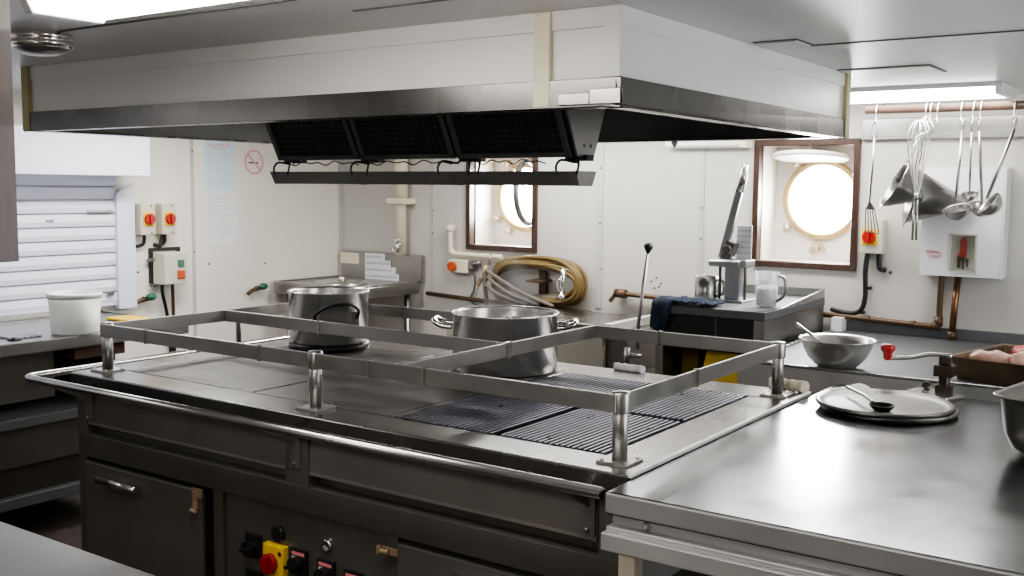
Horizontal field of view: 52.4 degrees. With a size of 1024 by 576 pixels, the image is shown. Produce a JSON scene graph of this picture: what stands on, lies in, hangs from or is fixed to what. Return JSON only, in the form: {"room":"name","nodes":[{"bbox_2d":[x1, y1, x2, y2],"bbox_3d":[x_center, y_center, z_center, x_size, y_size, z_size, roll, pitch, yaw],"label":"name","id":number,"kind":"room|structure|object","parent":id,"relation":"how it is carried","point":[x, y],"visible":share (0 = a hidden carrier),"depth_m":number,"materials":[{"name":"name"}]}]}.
{"room":"commercial kitchen","nodes":[
{"label":"commercial kitchen","id":0,"kind":"room"},
{"bbox_2d":[0,493,81,549],"bbox_3d":[-0.286,1.368,2.771,6.850,0.060,6.600,4,7,35],"label":"floor","id":1,"kind":"structure","parent":0,"point":[59,519],"depth_m":4.98,"materials":[{"name":"brown tile"}]},
{"bbox_2d":[0,521,154,575],"bbox_3d":[-1.384,0.948,2.021,2.350,0.900,0.680,4,7,35],"label":"countertop","id":2,"kind":"structure","parent":1,"relation":"on","point":[22,552],"depth_m":1.95,"materials":[{"name":"metal"}]},
{"bbox_2d":[0,307,188,512],"bbox_3d":[-2.861,0.700,4.330,0.770,0.925,3.100,4,7,35],"label":"countertop","id":3,"kind":"structure","parent":1,"relation":"on","point":[39,438],"depth_m":4.80,"materials":[{"name":"metal"}]},
{"bbox_2d":[7,337,21,340],"bbox_3d":[-2.232,0.228,4.667,0.060,0.012,0.060,4,7,35],"label":"plug","id":4,"kind":"object","parent":3,"relation":"on","point":[11,338],"visible":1,"depth_m":4.65,"materials":[{"name":"black plastic"}]},
{"bbox_2d":[0,332,41,338],"bbox_3d":[-2.254,0.219,4.767,0.130,0.011,0.147,4,7,35],"label":"pad","id":5,"kind":"object","parent":3,"relation":"on","point":[25,334],"visible":0.97,"depth_m":4.75,"materials":[{"name":"grey"}]},
{"bbox_2d":[0,389,77,431],"bbox_3d":[-2.937,0.643,4.188,0.700,0.045,2.690,4,7,35],"label":"shelf","id":6,"kind":"object","parent":3,"relation":"attached to","point":[61,408],"depth_m":4.81,"materials":[{"name":"metal"}]},
{"bbox_2d":[0,479,79,512],"bbox_3d":[-2.940,0.999,4.222,0.700,0.050,2.690,4,7,35],"label":"shelf","id":7,"kind":"object","parent":3,"relation":"attached to","point":[39,493],"depth_m":4.75,"materials":[{"name":"metal"}]},
{"bbox_2d":[46,290,101,335],"bbox_3d":[-2.060,0.116,4.903,0.246,0.192,0.246,4,7,35],"label":"plastic tub","id":8,"kind":"object","parent":3,"relation":"on","point":[71,312],"visible":1,"depth_m":4.81,"materials":[{"name":"white plastic"}]},
{"bbox_2d":[0,307,188,357],"bbox_3d":[-2.857,0.281,4.289,0.770,0.083,3.100,4,7,35],"label":"countertop","id":9,"kind":"structure","parent":3,"relation":"on","point":[38,323],"depth_m":4.89,"materials":[{"name":"metal"}]},
{"bbox_2d":[106,315,150,320],"bbox_3d":[-1.992,0.158,5.410,0.200,0.012,0.140,4,7,35],"label":"board","id":10,"kind":"object","parent":3,"relation":"on","point":[122,317],"visible":0.66,"depth_m":5.40,"materials":[{"name":"plastic"}]},
{"bbox_2d":[273,250,422,334],"bbox_3d":[-1.073,0.358,6.852,0.737,1.155,0.642,4,7,35],"label":"table","id":11,"kind":"object","parent":1,"relation":"on","point":[409,267],"depth_m":6.92,"materials":[{"name":"metal"}]},
{"bbox_2d":[315,276,368,285],"bbox_3d":[-1.098,-0.053,6.712,0.344,0.050,0.344,4,7,35],"label":"lid","id":12,"kind":"object","parent":11,"relation":"on","point":[341,281],"visible":0.94,"depth_m":6.65,"materials":[{"name":"metal"}]},
{"bbox_2d":[366,262,389,264],"bbox_3d":[-0.907,-0.167,7.041,0.212,0.014,0.001,4,7,35],"label":"print","id":13,"kind":"object","parent":11,"relation":"attached to","point":[367,263],"depth_m":7.04,"materials":[{"name":"grey paper"}]},
{"bbox_2d":[366,268,391,271],"bbox_3d":[-0.900,-0.122,7.040,0.230,0.014,0.001,4,7,35],"label":"print","id":14,"kind":"object","parent":11,"relation":"attached to","point":[367,269],"depth_m":7.04,"materials":[{"name":"grey paper"}]},
{"bbox_2d":[366,274,396,278],"bbox_3d":[-0.883,-0.077,7.032,0.272,0.014,0.001,4,7,35],"label":"print","id":15,"kind":"object","parent":11,"relation":"attached to","point":[370,276],"depth_m":7.03,"materials":[{"name":"grey paper"}]},
{"bbox_2d":[24,302,810,575],"bbox_3d":[-0.393,0.696,3.768,2.486,1.085,1.454,4,7,35],"label":"range","id":16,"kind":"object","parent":1,"relation":"on","point":[212,457],"visible":0.86,"depth_m":3.31,"materials":[{"name":"metal"}]},
{"bbox_2d":[260,541,288,575],"bbox_3d":[-0.775,0.882,3.354,0.095,0.108,0.062,4,7,35],"label":"switch","id":17,"kind":"object","parent":16,"relation":"attached to","point":[275,556],"depth_m":3.34,"materials":[{"name":"yellow plastic"}]},
{"bbox_2d":[321,538,332,552],"bbox_3d":[-0.574,0.797,3.234,0.046,0.051,0.019,4,7,35],"label":"switch","id":18,"kind":"object","parent":16,"relation":"attached to","point":[326,543],"depth_m":3.23,"materials":[{"name":"metal"}]},
{"bbox_2d":[288,340,368,352],"bbox_3d":[-0.798,0.243,4.539,0.348,0.028,0.348,4,7,35],"label":"burner ring","id":19,"kind":"object","parent":16,"relation":"on","point":[361,346],"visible":0.39,"depth_m":4.39,"materials":[{"name":"black metal"}]},
{"bbox_2d":[287,286,369,345],"bbox_3d":[-0.780,0.120,4.511,0.397,0.222,0.360,4,7,35],"label":"stock pot","id":20,"kind":"object","parent":19,"relation":"on","point":[336,304],"visible":0.92,"depth_m":4.38,"materials":[{"name":"metal"}]},
{"bbox_2d":[431,306,578,377],"bbox_3d":[-0.027,0.202,4.021,0.527,0.222,0.416,4,7,35],"label":"stock pot","id":21,"kind":"object","parent":16,"relation":"on","point":[489,323],"visible":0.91,"depth_m":3.86,"materials":[{"name":"metal"}]},
{"bbox_2d":[613,362,645,372],"bbox_3d":[0.451,0.307,4.010,0.134,0.030,0.037,4,7,35],"label":"cloth","id":22,"kind":"object","parent":16,"relation":"on","point":[617,366],"visible":1,"depth_m":4.00,"materials":[{"name":"white fabric"}]},
{"bbox_2d":[769,377,809,392],"bbox_3d":[0.966,0.340,3.644,0.143,0.046,0.052,4,7,35],"label":"cloth","id":23,"kind":"object","parent":16,"relation":"on","point":[791,385],"visible":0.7,"depth_m":3.61,"materials":[{"name":"beige fabric"}]},
{"bbox_2d":[442,242,655,373],"bbox_3d":[0.316,0.384,5.758,1.460,1.339,0.566,4,7,35],"label":"pan","id":24,"kind":"object","parent":1,"relation":"on","point":[597,352],"visible":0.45,"depth_m":5.47,"materials":[{"name":"metal"}]},
{"bbox_2d":[644,367,654,373],"bbox_3d":[0.764,0.454,5.479,0.400,0.020,0.440,4,7,35],"label":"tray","id":25,"kind":"object","parent":24,"relation":"on","point":[648,369],"depth_m":5.53,"materials":[{"name":"metal"}]},
{"bbox_2d":[655,284,824,375],"bbox_3d":[1.128,0.567,5.150,0.545,1.105,0.823,4,7,35],"label":"bench","id":26,"kind":"object","parent":1,"relation":"on","point":[804,306],"visible":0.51,"depth_m":4.85,"materials":[{"name":"metal"}]},
{"bbox_2d":[650,295,724,330],"bbox_3d":[0.824,0.121,4.892,0.306,0.170,0.189,4,7,35],"label":"tea towel","id":27,"kind":"object","parent":26,"relation":"on","point":[661,305],"visible":1,"depth_m":4.87,"materials":[{"name":"blue fabric"}]},
{"bbox_2d":[681,348,706,373],"bbox_3d":[0.891,0.466,5.109,0.090,0.370,0.100,4,7,35],"label":"plastic crate","id":28,"kind":"object","parent":26,"relation":"on","point":[691,358],"visible":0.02,"depth_m":5.06,"materials":[{"name":"plastic"}]},
{"bbox_2d":[694,275,724,299],"bbox_3d":[0.976,-0.002,5.127,0.149,0.119,0.116,1,6,10],"label":"mug","id":29,"kind":"object","parent":26,"relation":"on","point":[706,286],"visible":0.79,"depth_m":5.08,"materials":[{"name":"silver metal"}]},
{"bbox_2d":[703,351,741,383],"bbox_3d":[0.985,0.481,4.846,0.314,0.392,0.053,4,7,35],"label":"board","id":30,"kind":"object","parent":26,"relation":"on","point":[712,357],"visible":0.02,"depth_m":4.85,"materials":[{"name":"plastic"}]},
{"bbox_2d":[708,164,755,303],"bbox_3d":[1.075,-0.267,5.049,0.185,0.664,0.180,4,7,35],"label":"press","id":31,"kind":"object","parent":26,"relation":"on","point":[735,284],"visible":0.98,"depth_m":5.02,"materials":[{"name":"metal"}]},
{"bbox_2d":[756,275,786,305],"bbox_3d":[1.187,0.007,4.813,0.110,0.165,0.142,-2,6,-21],"label":"measuring jug","id":32,"kind":"object","parent":26,"relation":"on","point":[766,295],"visible":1,"depth_m":4.79,"materials":[{"name":"clear plastic"}]},
{"bbox_2d":[759,272,773,284],"bbox_3d":[1.181,-0.044,4.824,0.072,0.063,0.045,4,7,35],"label":"scoop","id":33,"kind":"object","parent":32,"relation":"on","point":[764,281],"visible":1,"depth_m":4.81,"materials":[{"name":"grey plastic"}]},
{"bbox_2d":[601,384,1023,575],"bbox_3d":[1.575,0.925,2.578,2.139,0.893,1.722,4,7,35],"label":"steel table","id":34,"kind":"object","parent":1,"relation":"on","point":[803,488],"visible":0.94,"depth_m":2.42,"materials":[{"name":"silver metal"}]},
{"bbox_2d":[821,407,958,424],"bbox_3d":[1.217,0.387,3.372,0.428,0.020,0.428,4,7,35],"label":"lid","id":35,"kind":"object","parent":34,"relation":"on","point":[955,414],"visible":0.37,"depth_m":3.18,"materials":[{"name":"metal"}]},
{"bbox_2d":[815,388,955,418],"bbox_3d":[1.204,0.374,3.370,0.428,0.020,0.428,4,7,35],"label":"lid","id":36,"kind":"object","parent":35,"relation":"on","point":[908,405],"visible":0.92,"depth_m":3.36,"materials":[{"name":"metal"}]},
{"bbox_2d":[831,383,874,394],"bbox_3d":[1.201,0.353,3.610,0.192,0.040,0.211,4,7,35],"label":"paper towel","id":37,"kind":"object","parent":36,"relation":"on","point":[863,388],"visible":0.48,"depth_m":3.57,"materials":[{"name":"white paper"}]},
{"bbox_2d":[846,385,894,411],"bbox_3d":[1.165,0.357,3.378,0.080,0.032,0.315,1,6,3],"label":"ladle","id":38,"kind":"object","parent":36,"relation":"on","point":[877,406],"visible":1,"depth_m":3.29,"materials":[{"name":"metal"}]},
{"bbox_2d":[869,402,894,411],"bbox_3d":[1.159,0.375,3.261,0.080,0.020,0.080,4,7,35],"label":"bowl","id":39,"kind":"object","parent":38,"relation":"on","point":[877,406],"depth_m":3.26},
{"bbox_2d":[881,344,964,400],"bbox_3d":[1.438,0.287,3.634,0.151,0.172,0.269,-5,8,-45],"label":"can opener","id":40,"kind":"object","parent":34,"relation":"on","point":[945,370],"visible":0.98,"depth_m":3.59,"materials":[{"name":"metal"}]},
{"bbox_2d":[993,381,1023,452],"bbox_3d":[1.621,0.376,2.767,0.554,0.164,0.428,6,8,45],"label":"pan","id":41,"kind":"object","parent":34,"relation":"on","point":[1011,397],"visible":1,"depth_m":2.79,"materials":[{"name":"metal"}]},
{"bbox_2d":[737,320,1023,401],"bbox_3d":[2.466,0.765,4.049,2.863,0.945,1.272,4,7,35],"label":"countertop","id":42,"kind":"structure","parent":1,"relation":"on","point":[874,372],"depth_m":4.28,"materials":[{"name":"metal"}]},
{"bbox_2d":[798,333,877,369],"bbox_3d":[1.306,0.261,4.182,0.306,0.117,0.306,4,7,35],"label":"mixing bowl","id":43,"kind":"object","parent":42,"relation":"on","point":[838,351],"visible":0.98,"depth_m":4.10,"materials":[{"name":"metal"}]},
{"bbox_2d":[795,322,823,342],"bbox_3d":[1.262,0.225,4.207,0.236,0.160,0.043,3,6,20],"label":"spoon","id":44,"kind":"object","parent":43,"relation":"in","point":[797,324],"visible":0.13,"depth_m":4.22,"materials":[{"name":"metal"}]},
{"bbox_2d":[831,316,845,331],"bbox_3d":[1.654,0.182,5.270,0.055,0.072,0.077,4,7,35],"label":"cable cover","id":45,"kind":"object","parent":42,"relation":"on","point":[838,324],"visible":1,"depth_m":5.24,"materials":[{"name":"white plastic"}]},
{"bbox_2d":[952,343,1023,385],"bbox_3d":[2.036,0.310,3.878,0.498,0.091,0.628,-4,7,-41],"label":"tin","id":46,"kind":"object","parent":42,"relation":"on","point":[976,370],"visible":0.73,"depth_m":3.87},
{"bbox_2d":[969,350,1012,362],"bbox_3d":[1.837,0.268,3.978,0.178,0.064,0.066,4,7,35],"label":"meat piece","id":47,"kind":"object","parent":46,"relation":"in","point":[996,355],"visible":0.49,"depth_m":3.96,"materials":[{"name":"pink food"}]},
{"bbox_2d":[1010,351,1023,364],"bbox_3d":[1.922,0.271,3.904,0.081,0.070,0.093,4,7,35],"label":"meat piece","id":48,"kind":"object","parent":46,"relation":"in","point":[1017,358],"visible":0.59,"depth_m":3.88,"materials":[{"name":"pink food"}]},
{"bbox_2d":[1011,345,1023,353],"bbox_3d":[2.023,0.258,4.014,0.186,0.089,0.097,4,7,35],"label":"meat piece","id":49,"kind":"object","parent":46,"relation":"in","point":[1015,349],"visible":0.52,"depth_m":4.04,"materials":[{"name":"food"}]},
{"bbox_2d":[2,94,338,359],"bbox_3d":[-3.111,0.103,4.634,0.060,2.050,6.720,4,7,35],"label":"wall","id":50,"kind":"structure","parent":0,"point":[293,229],"depth_m":6.54,"materials":[{"name":"white paint"}]},
{"bbox_2d":[0,124,150,316],"bbox_3d":[-3.035,-0.248,4.433,0.250,0.980,3.410,4,7,35],"label":"roller shutter","id":51,"kind":"object","parent":50,"relation":"attached to","point":[49,166],"visible":0.97,"depth_m":5.51,"materials":[{"name":"metal"}]},
{"bbox_2d":[0,174,117,312],"bbox_3d":[-3.098,-0.158,4.541,0.034,0.729,3.100,4,7,35],"label":"curtain","id":52,"kind":"object","parent":51,"relation":"hanging from","point":[48,203],"depth_m":5.53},
{"bbox_2d":[135,203,155,247],"bbox_3d":[-2.086,-0.353,5.912,0.125,0.252,0.105,4,7,35],"label":"switch","id":53,"kind":"object","parent":50,"relation":"attached to","point":[145,218],"visible":0.98,"depth_m":5.88,"materials":[{"name":"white plastic"}]},
{"bbox_2d":[137,293,156,304],"bbox_3d":[-2.108,0.068,5.959,0.074,0.073,0.150,4,7,35],"label":"valve","id":54,"kind":"object","parent":50,"relation":"attached to","point":[151,296],"visible":1,"depth_m":5.96,"materials":[{"name":"green plastic"}]},
{"bbox_2d":[153,203,175,246],"bbox_3d":[-2.006,-0.363,6.026,0.125,0.252,0.105,4,7,35],"label":"switch","id":55,"kind":"object","parent":50,"relation":"attached to","point":[165,213],"visible":0.99,"depth_m":6.00,"materials":[{"name":"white plastic"}]},
{"bbox_2d":[148,234,186,351],"bbox_3d":[-1.996,0.113,6.089,0.116,0.872,0.210,4,7,35],"label":"switch box","id":56,"kind":"object","parent":50,"relation":"attached to","point":[169,266],"visible":0.75,"depth_m":6.03,"materials":[{"name":"white plastic"}]},
{"bbox_2d":[190,140,196,336],"bbox_3d":[-1.913,-0.194,6.266,0.012,1.750,0.020,4,7,35],"label":"trim","id":57,"kind":"structure","parent":50,"relation":"attached to","point":[191,141],"depth_m":6.25,"materials":[{"name":"white metal"}]},
{"bbox_2d":[204,141,234,190],"bbox_3d":[-1.792,-0.764,6.387,0.003,0.335,0.230,4,7,35],"label":"notice","id":58,"kind":"object","parent":50,"relation":"attached to","point":[219,155],"visible":0.99,"depth_m":6.38,"materials":[{"name":"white paper"}]},
{"bbox_2d":[207,153,231,183],"bbox_3d":[-1.792,-0.732,6.387,0.001,0.190,0.189,4,7,35],"label":"print","id":59,"kind":"object","parent":58,"relation":"attached to","point":[219,165],"depth_m":6.38},
{"bbox_2d":[205,192,237,244],"bbox_3d":[-1.792,-0.431,6.423,0.003,0.325,0.240,4,7,35],"label":"notice","id":60,"kind":"object","parent":50,"relation":"attached to","point":[221,207],"visible":1,"depth_m":6.42,"materials":[{"name":"white paper"}]},
{"bbox_2d":[209,195,233,237],"bbox_3d":[-1.791,-0.441,6.421,0.001,0.260,0.192,4,7,35],"label":"print","id":61,"kind":"object","parent":60,"relation":"attached to","point":[221,207],"depth_m":6.42},
{"bbox_2d":[244,150,263,173],"bbox_3d":[-1.637,-0.799,6.606,0.003,0.156,0.156,4,7,35],"label":"no smoking sign","id":62,"kind":"object","parent":50,"relation":"attached to","point":[250,151],"visible":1,"depth_m":6.60,"materials":[{"name":"red plastic"}]},
{"bbox_2d":[247,283,267,294],"bbox_3d":[-1.628,0.007,6.646,0.074,0.073,0.150,4,7,35],"label":"valve","id":63,"kind":"object","parent":50,"relation":"attached to","point":[262,286],"visible":1,"depth_m":6.64,"materials":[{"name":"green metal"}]},
{"bbox_2d":[9,0,1023,94],"bbox_3d":[-0.267,-0.732,2.569,7.050,0.060,6.800,4,7,35],"label":"ceiling","id":64,"kind":"structure","parent":0,"point":[995,57],"depth_m":2.89,"materials":[{"name":"white paint"}]},
{"bbox_2d":[0,0,18,261],"bbox_3d":[-1.033,-0.352,1.964,0.268,0.595,0.040,4,7,35],"label":"metal post","id":65,"kind":"object","parent":64,"relation":"hanging from","point":[9,250],"visible":1,"depth_m":1.90,"materials":[{"name":"grey metal"}]},
{"bbox_2d":[11,29,73,56],"bbox_3d":[-1.416,-0.731,3.128,0.184,0.069,0.184,4,7,35],"label":"ceiling vent","id":66,"kind":"object","parent":64,"relation":"attached to","point":[31,42],"visible":0.92,"depth_m":3.06,"materials":[{"name":"silver metal"}]},
{"bbox_2d":[19,0,243,24],"bbox_3d":[-0.528,-0.633,2.124,1.360,0.056,0.240,4,7,35],"label":"ceiling light","id":67,"kind":"object","parent":64,"relation":"attached to","point":[96,12],"visible":1,"depth_m":2.39,"materials":[{"name":"white plastic"}]},
{"bbox_2d":[57,0,296,31],"bbox_3d":[-1.855,-0.798,3.437,3.250,0.003,0.012,4,7,35],"label":"trim","id":68,"kind":"structure","parent":64,"relation":"attached to","point":[278,1],"depth_m":2.76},
{"bbox_2d":[352,0,448,11],"bbox_3d":[-0.079,-0.688,2.449,0.800,0.002,0.012,4,7,35],"label":"trim","id":69,"kind":"structure","parent":64,"relation":"attached to","point":[432,0],"depth_m":2.58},
{"bbox_2d":[20,4,850,185],"bbox_3d":[-0.300,-0.621,4.046,2.652,0.444,1.825,4,7,35],"label":"extraction hood","id":70,"kind":"object","parent":64,"relation":"attached to","point":[561,83],"visible":0.99,"depth_m":3.23,"materials":[{"name":"white paint"}]},
{"bbox_2d":[753,39,813,48],"bbox_3d":[0.835,-0.749,3.198,0.140,0.007,0.150,4,7,35],"label":"ceiling hatch","id":71,"kind":"object","parent":64,"relation":"attached to","point":[787,43],"visible":1,"depth_m":3.17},
{"bbox_2d":[837,64,946,77],"bbox_3d":[1.422,-0.810,3.889,0.330,0.007,0.260,4,7,35],"label":"ceiling hatch","id":72,"kind":"object","parent":64,"relation":"attached to","point":[926,68],"visible":1,"depth_m":3.86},
{"bbox_2d":[814,30,1023,45],"bbox_3d":[2.036,-0.670,2.469,2.950,0.003,0.012,4,7,35],"label":"trim","id":73,"kind":"structure","parent":64,"relation":"attached to","point":[1012,30],"depth_m":3.04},
{"bbox_2d":[850,81,1017,103],"bbox_3d":[1.553,-0.872,4.758,1.330,0.048,0.360,4,7,35],"label":"ceiling light","id":74,"kind":"object","parent":64,"relation":"attached to","point":[999,89],"visible":0.47,"depth_m":4.45,"materials":[{"name":"white plastic"}]},
{"bbox_2d":[850,87,1004,103],"bbox_3d":[1.553,-0.866,4.759,1.270,0.024,0.328,4,7,35],"label":"diffuser","id":75,"kind":"object","parent":74,"relation":"attached to","point":[870,94],"depth_m":4.49,"materials":[{"name":"white plastic"}]},
{"bbox_2d":[851,81,1017,92],"bbox_3d":[1.554,-0.887,4.757,1.330,0.018,0.360,4,7,35],"label":"housing","id":76,"kind":"object","parent":74,"relation":"on","point":[999,86],"depth_m":4.37,"materials":[{"name":"white plastic"}]},
{"bbox_2d":[865,100,1023,123],"bbox_3d":[2.490,-0.768,4.265,2.060,0.142,0.068,4,7,35],"label":"utensil rail","id":77,"kind":"object","parent":64,"relation":"hanging from","point":[981,106],"visible":0.96,"depth_m":4.65,"materials":[{"name":"brown metal"}]},
{"bbox_2d":[864,121,879,233],"bbox_3d":[1.680,-0.513,4.827,0.070,0.523,0.016,4,7,35],"label":"slice","id":78,"kind":"object","parent":77,"relation":"hanging from","point":[870,206],"visible":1,"depth_m":4.84,"materials":[{"name":"metal"}]},
{"bbox_2d":[879,119,929,208],"bbox_3d":[1.745,-0.560,4.724,0.192,0.406,0.195,-3,6,-31],"label":"strainer","id":79,"kind":"object","parent":77,"relation":"hanging from","point":[899,190],"visible":0.82,"depth_m":4.68,"materials":[{"name":"metal"}]},
{"bbox_2d":[907,116,935,239],"bbox_3d":[1.813,-0.488,4.629,0.098,0.547,0.183,4,7,35],"label":"whisk","id":80,"kind":"object","parent":77,"relation":"hanging from","point":[915,195],"visible":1,"depth_m":4.59,"materials":[{"name":"silver metal"}]},
{"bbox_2d":[902,119,970,226],"bbox_3d":[1.937,-0.522,4.773,0.317,0.488,0.252,4,7,35],"label":"strainer","id":81,"kind":"object","parent":77,"relation":"hanging from","point":[937,196],"visible":0.55,"depth_m":4.75,"materials":[{"name":"metal"}]},
{"bbox_2d":[942,119,970,220],"bbox_3d":[1.965,-0.520,4.580,0.120,0.447,0.116,4,7,35],"label":"ladle","id":82,"kind":"object","parent":77,"relation":"hanging from","point":[956,212],"visible":1,"depth_m":4.59,"materials":[{"name":"metal"}]},
{"bbox_2d":[942,203,970,220],"bbox_3d":[1.964,-0.337,4.598,0.120,0.079,0.116,4,7,35],"label":"bowl","id":83,"kind":"object","parent":82,"relation":"on","point":[956,212],"depth_m":4.59,"materials":[{"name":"metal"}]},
{"bbox_2d":[961,119,978,200],"bbox_3d":[2.035,-0.565,4.606,0.075,0.361,0.071,4,7,35],"label":"ladle","id":84,"kind":"object","parent":77,"relation":"hanging from","point":[970,195],"visible":1,"depth_m":4.59,"materials":[{"name":"metal"}]},
{"bbox_2d":[961,190,978,200],"bbox_3d":[2.033,-0.410,4.622,0.075,0.049,0.071,4,7,35],"label":"bowl","id":85,"kind":"object","parent":84,"relation":"on","point":[970,195],"depth_m":4.63,"materials":[{"name":"metal"}]},
{"bbox_2d":[969,119,986,216],"bbox_3d":[2.090,-0.531,4.625,0.134,0.431,0.109,-1,6,-12],"label":"ladle","id":86,"kind":"object","parent":77,"relation":"hanging from","point":[975,205],"visible":0.66,"depth_m":4.60,"materials":[{"name":"metal"}]},
{"bbox_2d":[969,201,986,216],"bbox_3d":[2.098,-0.352,4.644,0.112,0.072,0.110,4,7,35],"label":"bowl","id":87,"kind":"object","parent":86,"relation":"on","point":[975,205],"depth_m":4.68,"materials":[{"name":"metal"}]},
{"bbox_2d":[977,118,1017,215],"bbox_3d":[2.093,-0.522,4.497,0.139,0.424,0.116,4,7,35],"label":"ladle","id":88,"kind":"object","parent":77,"relation":"hanging from","point":[992,205],"visible":1,"depth_m":4.49,"materials":[{"name":"metal"}]},
{"bbox_2d":[977,192,1002,215],"bbox_3d":[2.076,-0.364,4.523,0.101,0.104,0.116,4,7,35],"label":"bowl","id":89,"kind":"object","parent":88,"relation":"on","point":[993,204],"depth_m":4.50,"materials":[{"name":"metal"}]},
{"bbox_2d":[344,94,1023,343],"bbox_3d":[1.625,0.074,5.387,6.850,2.050,0.050,4,7,35],"label":"wall","id":90,"kind":"structure","parent":0,"point":[651,190],"depth_m":5.84,"materials":[{"name":"white paint"}]},
{"bbox_2d":[338,160,343,274],"bbox_3d":[-1.190,-0.583,7.252,0.030,1.150,0.025,4,7,35],"label":"trim","id":91,"kind":"structure","parent":90,"relation":"attached to","point":[340,166],"depth_m":7.25,"materials":[{"name":"metal"}]},
{"bbox_2d":[341,250,422,282],"bbox_3d":[-0.889,-0.147,7.052,0.725,0.185,0.030,4,7,35],"label":"backsplash","id":92,"kind":"structure","parent":90,"relation":"attached to","point":[409,267],"depth_m":6.95,"materials":[{"name":"metal"}]},
{"bbox_2d":[386,159,415,254],"bbox_3d":[-0.753,-0.665,6.835,0.160,0.900,0.193,4,7,35],"label":"drain pipe","id":93,"kind":"object","parent":90,"relation":"attached to","point":[401,200],"visible":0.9,"depth_m":6.85,"materials":[{"name":"beige paint"}]},
{"bbox_2d":[391,238,403,252],"bbox_3d":[-0.755,-0.281,6.835,0.048,0.096,0.133,4,7,35],"label":"tap","id":94,"kind":"object","parent":93,"relation":"on","point":[399,247],"depth_m":6.86,"materials":[{"name":"silver metal"}]},
{"bbox_2d":[431,159,434,291],"bbox_3d":[-0.520,-0.533,6.795,0.025,1.150,0.012,4,7,35],"label":"trim","id":95,"kind":"structure","parent":90,"relation":"attached to","point":[432,160],"depth_m":6.81,"materials":[{"name":"white metal"}]},
{"bbox_2d":[447,259,480,304],"bbox_3d":[-0.286,-0.033,6.633,0.295,0.294,0.084,4,7,35],"label":"switch","id":96,"kind":"object","parent":90,"relation":"attached to","point":[454,265],"visible":0.94,"depth_m":6.63,"materials":[{"name":"beige paint"}]},
{"bbox_2d":[446,224,503,259],"bbox_3d":[-0.238,-0.293,6.588,0.438,0.210,0.063,4,7,35],"label":"pipe","id":97,"kind":"object","parent":90,"relation":"attached to","point":[450,228],"visible":1,"depth_m":6.64,"materials":[{"name":"beige paint"}]},
{"bbox_2d":[466,158,537,252],"bbox_3d":[-0.035,-0.545,6.521,0.580,0.665,0.464,4,7,35],"label":"window","id":98,"kind":"structure","parent":90,"relation":"in","point":[496,229],"depth_m":6.70,"materials":[{"name":"white paint"}]},
{"bbox_2d":[425,291,591,311],"bbox_3d":[-0.049,0.091,6.492,1.251,0.062,0.028,4,7,35],"label":"pipe","id":99,"kind":"object","parent":90,"relation":"attached to","point":[443,295],"visible":0.54,"depth_m":6.65,"materials":[{"name":"metal"}]},
{"bbox_2d":[137,262,891,288],"bbox_3d":[-0.030,-0.321,6.045,4.112,0.698,1.043,2,6,11],"label":"trim","id":100,"kind":"structure","parent":90,"relation":"attached to","point":[890,271],"depth_m":5.91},
{"bbox_2d":[476,253,587,307],"bbox_3d":[0.101,0.098,6.325,0.783,0.597,0.161,4,7,35],"label":"coiled hose","id":101,"kind":"object","parent":90,"relation":"attached to","point":[544,264],"visible":0.98,"depth_m":6.26,"materials":[{"name":"beige rubber"}]},
{"bbox_2d":[596,143,603,307],"bbox_3d":[0.514,-0.455,6.078,0.035,1.150,0.013,4,7,35],"label":"trim","id":102,"kind":"structure","parent":90,"relation":"attached to","point":[600,145],"depth_m":6.08,"materials":[{"name":"white metal"}]},
{"bbox_2d":[698,148,705,274],"bbox_3d":[1.041,-0.415,5.713,0.024,1.150,0.012,4,7,35],"label":"trim","id":103,"kind":"structure","parent":90,"relation":"attached to","point":[703,150],"depth_m":5.71,"materials":[{"name":"metal"}]},
{"bbox_2d":[665,140,751,148],"bbox_3d":[1.054,-0.796,5.624,0.475,0.083,0.088,4,7,35],"label":"wall light","id":104,"kind":"object","parent":90,"relation":"attached to","point":[746,143],"visible":0.48,"depth_m":5.59,"materials":[{"name":"white plastic"}]},
{"bbox_2d":[608,276,944,330],"bbox_3d":[1.321,0.013,5.514,1.834,0.279,0.052,4,7,35],"label":"pipe","id":105,"kind":"object","parent":90,"relation":"attached to","point":[937,324],"visible":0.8,"depth_m":5.13,"materials":[{"name":"brown metal"}]},
{"bbox_2d":[752,138,861,270],"bbox_3d":[1.558,-0.440,5.445,0.600,0.710,0.415,4,7,35],"label":"window","id":106,"kind":"structure","parent":90,"relation":"in","point":[785,242],"depth_m":5.56,"materials":[{"name":"brown wood"}]},
{"bbox_2d":[830,219,886,314],"bbox_3d":[1.725,-0.100,5.203,0.269,0.490,0.110,4,7,35],"label":"switch","id":107,"kind":"object","parent":90,"relation":"attached to","point":[870,243],"visible":0.97,"depth_m":5.15,"materials":[{"name":"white plastic"}]},
{"bbox_2d":[861,114,1023,139],"bbox_3d":[3.081,-0.686,4.247,3.260,0.103,0.036,4,7,35],"label":"trim","id":108,"kind":"structure","parent":90,"relation":"attached to","point":[994,126],"depth_m":4.94,"materials":[{"name":"metal"}]},
{"bbox_2d":[919,167,1011,279],"bbox_3d":[2.128,-0.309,4.891,0.362,0.514,0.129,4,7,35],"label":"wall box","id":109,"kind":"object","parent":90,"relation":"attached to","point":[974,246],"visible":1,"depth_m":4.83,"materials":[{"name":"white metal"}]},
{"bbox_2d":[947,277,961,339],"bbox_3d":[2.109,0.089,4.960,0.052,0.312,0.041,3,6,20],"label":"pipe","id":110,"kind":"object","parent":109,"relation":"attached to","point":[951,334],"visible":0.87,"depth_m":4.95,"materials":[{"name":"orange metal"}]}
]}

